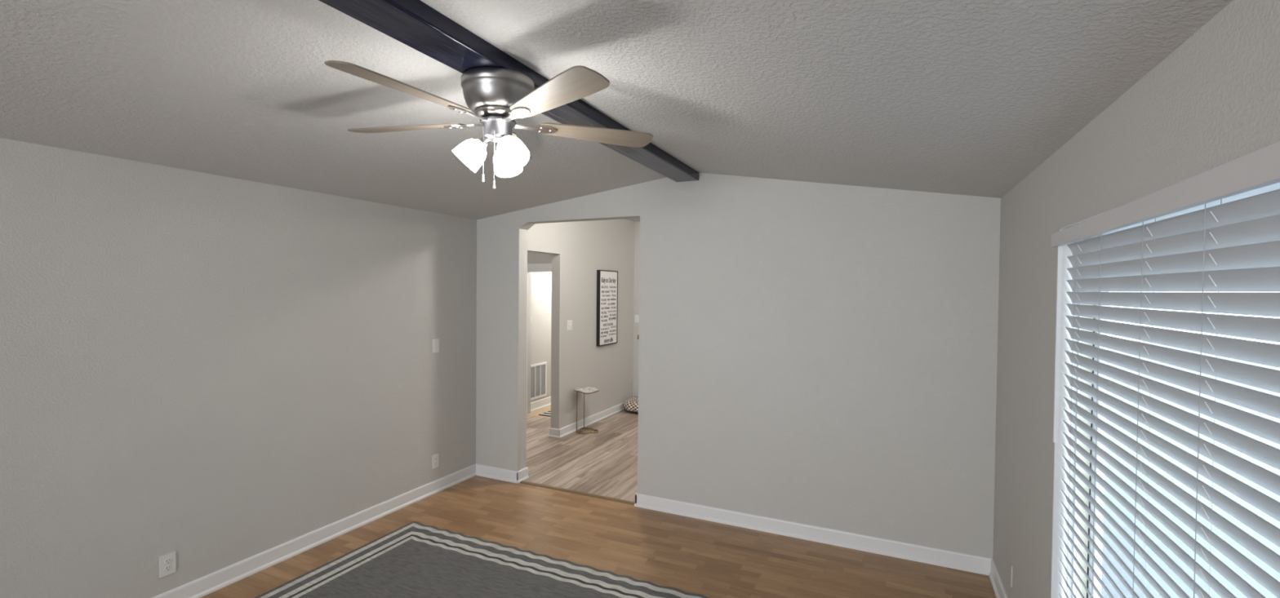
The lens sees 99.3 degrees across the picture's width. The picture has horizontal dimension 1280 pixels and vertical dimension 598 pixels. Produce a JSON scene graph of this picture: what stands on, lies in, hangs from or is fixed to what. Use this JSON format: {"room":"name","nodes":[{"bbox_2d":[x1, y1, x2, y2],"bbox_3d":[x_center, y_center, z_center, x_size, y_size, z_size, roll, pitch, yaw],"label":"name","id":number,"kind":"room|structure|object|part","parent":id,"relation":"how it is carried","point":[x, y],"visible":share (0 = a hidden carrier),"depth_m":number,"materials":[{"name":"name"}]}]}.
{"room":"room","nodes":[
{"label":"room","id":0,"kind":"room"},
{"bbox_2d":[0,137,634,597],"bbox_3d":[-2.649,0.243,3.009,0.120,2.950,12.100,1,1,25],"label":"wall","id":1,"kind":"structure","parent":0,"point":[218,372],"depth_m":3.23,"materials":[{"name":"beige paint"}]},
{"bbox_2d":[159,551,175,577],"bbox_3d":[-2.604,1.465,3.000,0.010,0.116,0.072,1,1,25],"label":"wall outlet","id":2,"kind":"object","parent":1,"relation":"attached to","point":[167,562],"visible":1,"depth_m":3.00,"materials":[{"name":"white plastic"}]},
{"bbox_2d":[164,558,171,564],"bbox_3d":[-2.602,1.446,2.998,0.003,0.034,0.034,1,1,25],"label":"receptacle","id":3,"kind":"object","parent":2,"relation":"attached to","point":[166,561],"depth_m":3.00,"materials":[{"name":"grey plastic"}]},
{"bbox_2d":[164,564,171,571],"bbox_3d":[-2.602,1.485,2.999,0.003,0.034,0.034,1,1,25],"label":"receptacle","id":4,"kind":"object","parent":2,"relation":"attached to","point":[166,567],"depth_m":3.00,"materials":[{"name":"grey plastic"}]},
{"bbox_2d":[151,463,475,597],"bbox_3d":[-3.352,1.690,1.372,0.024,0.105,8.500,1,1,25],"label":"baseboard","id":5,"kind":"structure","parent":1,"relation":"attached to","point":[206,584],"depth_m":3.70,"materials":[{"name":"white paint"}]},
{"bbox_2d":[431,453,438,469],"bbox_3d":[-1.790,1.419,4.759,0.010,0.116,0.072,1,1,25],"label":"wall outlet","id":6,"kind":"object","parent":1,"relation":"attached to","point":[435,457],"visible":1,"depth_m":4.75,"materials":[{"name":"white plastic"}]},
{"bbox_2d":[432,338,439,352],"bbox_3d":[-1.776,0.408,4.742,0.016,0.116,0.072,1,1,25],"label":"light switch","id":7,"kind":"object","parent":1,"relation":"attached to","point":[435,342],"visible":1,"depth_m":4.74,"materials":[{"name":"white plastic"}]},
{"bbox_2d":[566,320,572,330],"bbox_3d":[-0.866,0.323,6.709,0.016,0.116,0.116,1,1,25],"label":"light switch","id":8,"kind":"object","parent":1,"relation":"attached to","point":[569,323],"visible":1,"depth_m":6.70,"materials":[{"name":"white plastic"}]},
{"bbox_2d":[595,270,617,346],"bbox_3d":[-0.452,0.119,7.558,0.047,1.030,0.533,1,1,25],"label":"wall sign","id":9,"kind":"object","parent":1,"relation":"attached to","point":[606,281],"visible":1,"depth_m":7.51,"materials":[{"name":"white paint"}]},
{"bbox_2d":[527,251,551,413],"bbox_3d":[-1.431,0.393,7.674,1.582,2.500,0.105,1,1,25],"label":"wall","id":10,"kind":"structure","parent":0,"point":[532,257],"depth_m":7.74,"materials":[{"name":"beige paint"}]},
{"bbox_2d":[526,263,551,414],"bbox_3d":[-1.213,0.580,7.506,1.025,2.137,0.022,1,1,25],"label":"trim","id":11,"kind":"structure","parent":10,"relation":"attached to","point":[531,267],"depth_m":7.59,"materials":[{"name":"white paint"}]},
{"bbox_2d":[530,271,551,402],"bbox_3d":[-1.197,0.373,8.866,0.107,2.500,2.255,1,1,25],"label":"wall","id":12,"kind":"structure","parent":0,"point":[541,282],"depth_m":8.15,"materials":[{"name":"paint"}]},
{"bbox_2d":[530,362,546,399],"bbox_3d":[-1.519,1.215,8.062,0.012,0.510,0.450,1,1,25],"label":"air vent","id":13,"kind":"object","parent":12,"relation":"in","point":[538,371],"visible":0.85,"depth_m":8.09,"materials":[{"name":"white plastic"}]},
{"bbox_3d":[-1.577,1.216,7.939,0.009,0.454,0.123,1,1,25],"label":"louver panel","id":14,"kind":"part","parent":13,"relation":"part of","materials":[{"name":"grey metal"}]},
{"bbox_3d":[-1.520,1.215,8.062,0.009,0.454,0.115,1,1,25],"label":"louver panel","id":15,"kind":"part","parent":13,"relation":"part of","materials":[{"name":"grey metal"}]},
{"bbox_3d":[-1.463,1.213,8.185,0.009,0.454,0.123,1,1,25],"label":"louver panel","id":16,"kind":"part","parent":13,"relation":"part of","materials":[{"name":"grey metal"}]},
{"bbox_2d":[530,396,551,412],"bbox_3d":[-1.170,1.559,8.815,0.024,0.130,2.155,1,1,25],"label":"baseboard","id":17,"kind":"structure","parent":12,"relation":"attached to","point":[536,405],"depth_m":8.13,"materials":[{"name":"white paint"}]},
{"bbox_2d":[200,405,995,597],"bbox_3d":[-1.255,1.784,2.883,6.167,0.100,13.200,1,1,25],"label":"floor","id":18,"kind":"structure","parent":0,"point":[707,558],"depth_m":3.89,"materials":[{"name":"laminate"}]},
{"bbox_2d":[254,521,709,597],"bbox_3d":[-0.858,1.742,2.405,3.053,0.010,2.448,1,1,25],"label":"area rug","id":19,"kind":"object","parent":18,"relation":"on","point":[415,560],"visible":1,"depth_m":3.37,"materials":[{"name":"grey fabric"}]},
{"bbox_2d":[538,410,551,417],"bbox_3d":[-1.000,1.643,7.754,0.740,0.007,0.480,1,1,25],"label":"door mat","id":20,"kind":"object","parent":18,"relation":"on","point":[548,413],"visible":0.21,"depth_m":7.73,"materials":[{"name":"white fabric"}]},
{"bbox_2d":[520,480,635,505],"bbox_3d":[-0.566,1.701,4.793,1.172,0.009,0.056,1,1,25],"label":"trim","id":21,"kind":"structure","parent":18,"relation":"on","point":[522,482],"depth_m":4.77,"materials":[{"name":"brown"}]},
{"bbox_2d":[573,386,599,434],"bbox_3d":[-0.670,1.395,6.760,0.313,0.538,0.384,1,1,25],"label":"side table","id":22,"kind":"object","parent":18,"relation":"on","point":[585,390],"visible":1,"depth_m":6.79,"materials":[{"name":"grey stone"}]},
{"bbox_3d":[-0.789,1.397,6.799,0.010,0.520,0.011,1,1,25],"label":"leg","id":23,"kind":"part","parent":22,"relation":"part of","materials":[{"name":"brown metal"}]},
{"bbox_3d":[-0.714,1.395,6.952,0.010,0.520,0.011,1,1,25],"label":"leg","id":24,"kind":"part","parent":22,"relation":"part of","materials":[{"name":"brown metal"}]},
{"bbox_2d":[623,397,638,414],"bbox_3d":[0.041,1.564,8.019,0.561,0.172,0.561,1,1,25],"label":"dog bed","id":25,"kind":"object","parent":18,"relation":"on","point":[631,405],"visible":0.34,"depth_m":7.83,"materials":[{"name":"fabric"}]},
{"bbox_2d":[0,0,1233,219],"bbox_3d":[-1.435,-0.930,0.382,4.487,0.682,8.620,1,1,25],"label":"ceiling","id":26,"kind":"structure","parent":0,"point":[959,97],"depth_m":2.04,"materials":[{"name":"paint"}]},
{"bbox_2d":[318,0,699,182],"bbox_3d":[-1.409,-0.918,0.436,0.196,0.088,8.500,1,1,25],"label":"ceiling beam","id":27,"kind":"structure","parent":26,"relation":"attached to","point":[414,24],"depth_m":1.98,"materials":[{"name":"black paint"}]},
{"bbox_2d":[324,60,653,189],"bbox_3d":[-0.618,-0.673,2.221,1.320,0.454,1.303,1,1,25],"label":"ceiling fan","id":28,"kind":"object","parent":27,"relation":"hanging from","point":[499,97],"visible":1,"depth_m":2.15,"materials":[{"name":"beige wood"}]},
{"bbox_3d":[-0.805,-0.725,1.879,0.140,0.006,0.525,14,8,30],"label":"blade","id":29,"kind":"part","parent":28,"relation":"part of","materials":[{"name":"beige wood"}]},
{"bbox_3d":[-1.003,-0.736,2.341,0.525,0.006,0.140,1,12,13],"label":"blade","id":30,"kind":"part","parent":28,"relation":"part of","materials":[{"name":"brown wood"}]},
{"bbox_3d":[-0.703,-0.588,2.226,0.134,0.134,0.130,1,1,25],"label":"lamp shade","id":31,"kind":"part","parent":28,"relation":"part of","materials":[{"name":"white glass"}]},
{"bbox_3d":[-0.644,-0.644,2.237,0.064,0.059,0.042,0,1,-10],"label":"lamp arm","id":32,"kind":"part","parent":28,"relation":"part of","materials":[{"name":"silver metal"}]},
{"bbox_3d":[-0.586,-0.577,2.189,0.004,0.204,0.003,1,1,25],"label":"pull chain","id":33,"kind":"part","parent":28,"relation":"part of","materials":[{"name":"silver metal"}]},
{"bbox_3d":[-0.580,-0.589,2.363,0.124,0.134,0.135,1,1,25],"label":"lamp shade","id":34,"kind":"part","parent":28,"relation":"part of","materials":[{"name":"white glass"}]},
{"bbox_3d":[-0.517,-0.595,2.172,0.067,0.072,0.056,1,1,25],"label":"bulb","id":35,"kind":"part","parent":28,"relation":"part of","materials":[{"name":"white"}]},
{"bbox_3d":[-0.510,-0.585,2.163,0.135,0.134,0.126,1,1,25],"label":"lamp shade","id":36,"kind":"part","parent":28,"relation":"part of","materials":[{"name":"white glass"}]},
{"bbox_3d":[-0.625,-0.738,2.671,0.140,0.006,0.525,-11,2,-5],"label":"blade","id":37,"kind":"part","parent":28,"relation":"part of","materials":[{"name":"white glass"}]},
{"bbox_3d":[-0.305,-0.721,1.924,0.140,0.006,0.525,14,-8,-41],"label":"blade","id":38,"kind":"part","parent":28,"relation":"part of","materials":[{"name":"brown wood"}]},
{"bbox_3d":[-0.193,-0.729,2.414,0.525,0.006,0.140,0,-10,-23],"label":"blade","id":39,"kind":"part","parent":28,"relation":"part of","materials":[{"name":"brown wood"}]},
{"bbox_2d":[624,217,639,222],"bbox_3d":[1.157,-1.241,5.981,4.487,0.220,3.473,1,1,25],"label":"ceiling","id":40,"kind":"structure","parent":0,"point":[637,220],"depth_m":8.13,"materials":[{"name":"paint"}]},
{"bbox_2d":[632,221,639,397],"bbox_3d":[1.904,0.203,7.510,4.367,2.950,0.108,1,1,25],"label":"wall","id":41,"kind":"structure","parent":0,"point":[637,224],"depth_m":8.36,"materials":[{"name":"beige paint"}]},
{"bbox_2d":[635,315,639,322],"bbox_3d":[-0.028,0.303,8.337,0.116,0.116,0.016,1,1,25],"label":"light switch","id":42,"kind":"object","parent":41,"relation":"attached to","point":[637,317],"visible":0.48,"depth_m":8.35,"materials":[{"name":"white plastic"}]},
{"bbox_2d":[475,173,1000,558],"bbox_3d":[0.388,0.247,4.375,4.487,2.950,0.127,1,1,25],"label":"wall","id":43,"kind":"structure","parent":0,"point":[818,354],"depth_m":3.95,"materials":[{"name":"beige paint"}]},
{"bbox_2d":[475,402,991,575],"bbox_3d":[1.002,1.646,5.951,4.348,0.105,3.516,1,1,25],"label":"baseboard","id":44,"kind":"structure","parent":43,"relation":"attached to","point":[899,549],"depth_m":4.00,"materials":[{"name":"white paint"}]},
{"bbox_2d":[992,0,1279,597],"bbox_3d":[0.573,0.338,-0.392,0.150,2.950,8.627,1,1,25],"label":"wall","id":45,"kind":"structure","parent":0,"point":[1214,101],"depth_m":1.95,"materials":[{"name":"beige paint"}]},
{"bbox_2d":[988,558,1008,597],"bbox_3d":[0.453,1.760,-0.387,0.024,0.105,8.500,1,1,25],"label":"baseboard","id":46,"kind":"structure","parent":45,"relation":"attached to","point":[997,586],"depth_m":3.26,"materials":[{"name":"white paint"}]},
{"bbox_2d":[1008,560,1012,586],"bbox_3d":[2.012,1.489,2.955,0.006,0.116,0.072,1,1,25],"label":"blank wall plate","id":47,"kind":"object","parent":45,"relation":"attached to","point":[1010,565],"visible":1,"depth_m":2.94,"materials":[{"name":"beige paint"}]},
{"bbox_2d":[1053,246,1062,443],"bbox_3d":[1.700,0.185,2.214,0.014,0.799,0.011,1,1,25],"label":"trim","id":48,"kind":"structure","parent":45,"relation":"attached to","point":[1060,250],"depth_m":2.21,"materials":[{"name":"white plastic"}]},
{"bbox_2d":[1050,182,1279,597],"bbox_3d":[1.327,0.594,1.278,0.168,1.730,2.025,1,1,25],"label":"window","id":49,"kind":"structure","parent":45,"relation":"in","point":[1060,462],"depth_m":2.19,"materials":[{"name":"white paint"}]},
{"bbox_3d":[1.464,0.580,1.413,0.022,1.625,1.605,1,1,25],"label":"sash","id":50,"kind":"part","parent":49,"relation":"part of","materials":[{"name":"white plastic"}]},
{"bbox_2d":[1058,189,1279,597],"bbox_3d":[1.308,0.581,1.297,0.052,1.698,1.980,1,1,25],"label":"window blind","id":51,"kind":"object","parent":49,"relation":"attached to","point":[1224,258],"visible":0.99,"depth_m":1.32,"materials":[{"name":"white plastic"}]},
{"bbox_3d":[1.670,0.577,2.087,0.028,1.660,0.019,1,1,25],"label":"ladder cord","id":52,"kind":"part","parent":51,"relation":"part of","materials":[{"name":"grey plastic"}]},
{"bbox_3d":[1.542,0.391,1.837,0.002,1.280,0.002,0,1,-5],"label":"lift cord","id":53,"kind":"part","parent":51,"relation":"part of","materials":[{"name":"white fabric"}]},
{"bbox_3d":[1.410,0.585,1.526,0.028,1.660,0.019,1,1,25],"label":"ladder cord","id":54,"kind":"part","parent":51,"relation":"part of","materials":[{"name":"white fabric"}]},
{"bbox_3d":[1.271,0.590,1.224,0.028,1.660,0.019,1,1,25],"label":"ladder cord","id":55,"kind":"part","parent":51,"relation":"part of","materials":[{"name":"white fabric"}]},
{"bbox_2d":[1050,141,1279,247],"bbox_3d":[1.248,-0.242,1.249,0.020,0.083,2.187,1,1,25],"label":"trim","id":56,"kind":"structure","parent":45,"relation":"attached to","point":[1260,168],"depth_m":1.20,"materials":[{"name":"grey paint"}]},
{"label":"outside","id":57,"kind":"structure","parent":0,"visible":0},
{"bbox_2d":[1101,340,1279,597],"bbox_3d":[14.014,2.222,-1.967,25.633,0.200,50.000,1,1,25],"label":"window","id":58,"kind":"structure","parent":57,"point":[1273,547],"depth_m":4.88,"materials":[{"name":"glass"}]}
]}

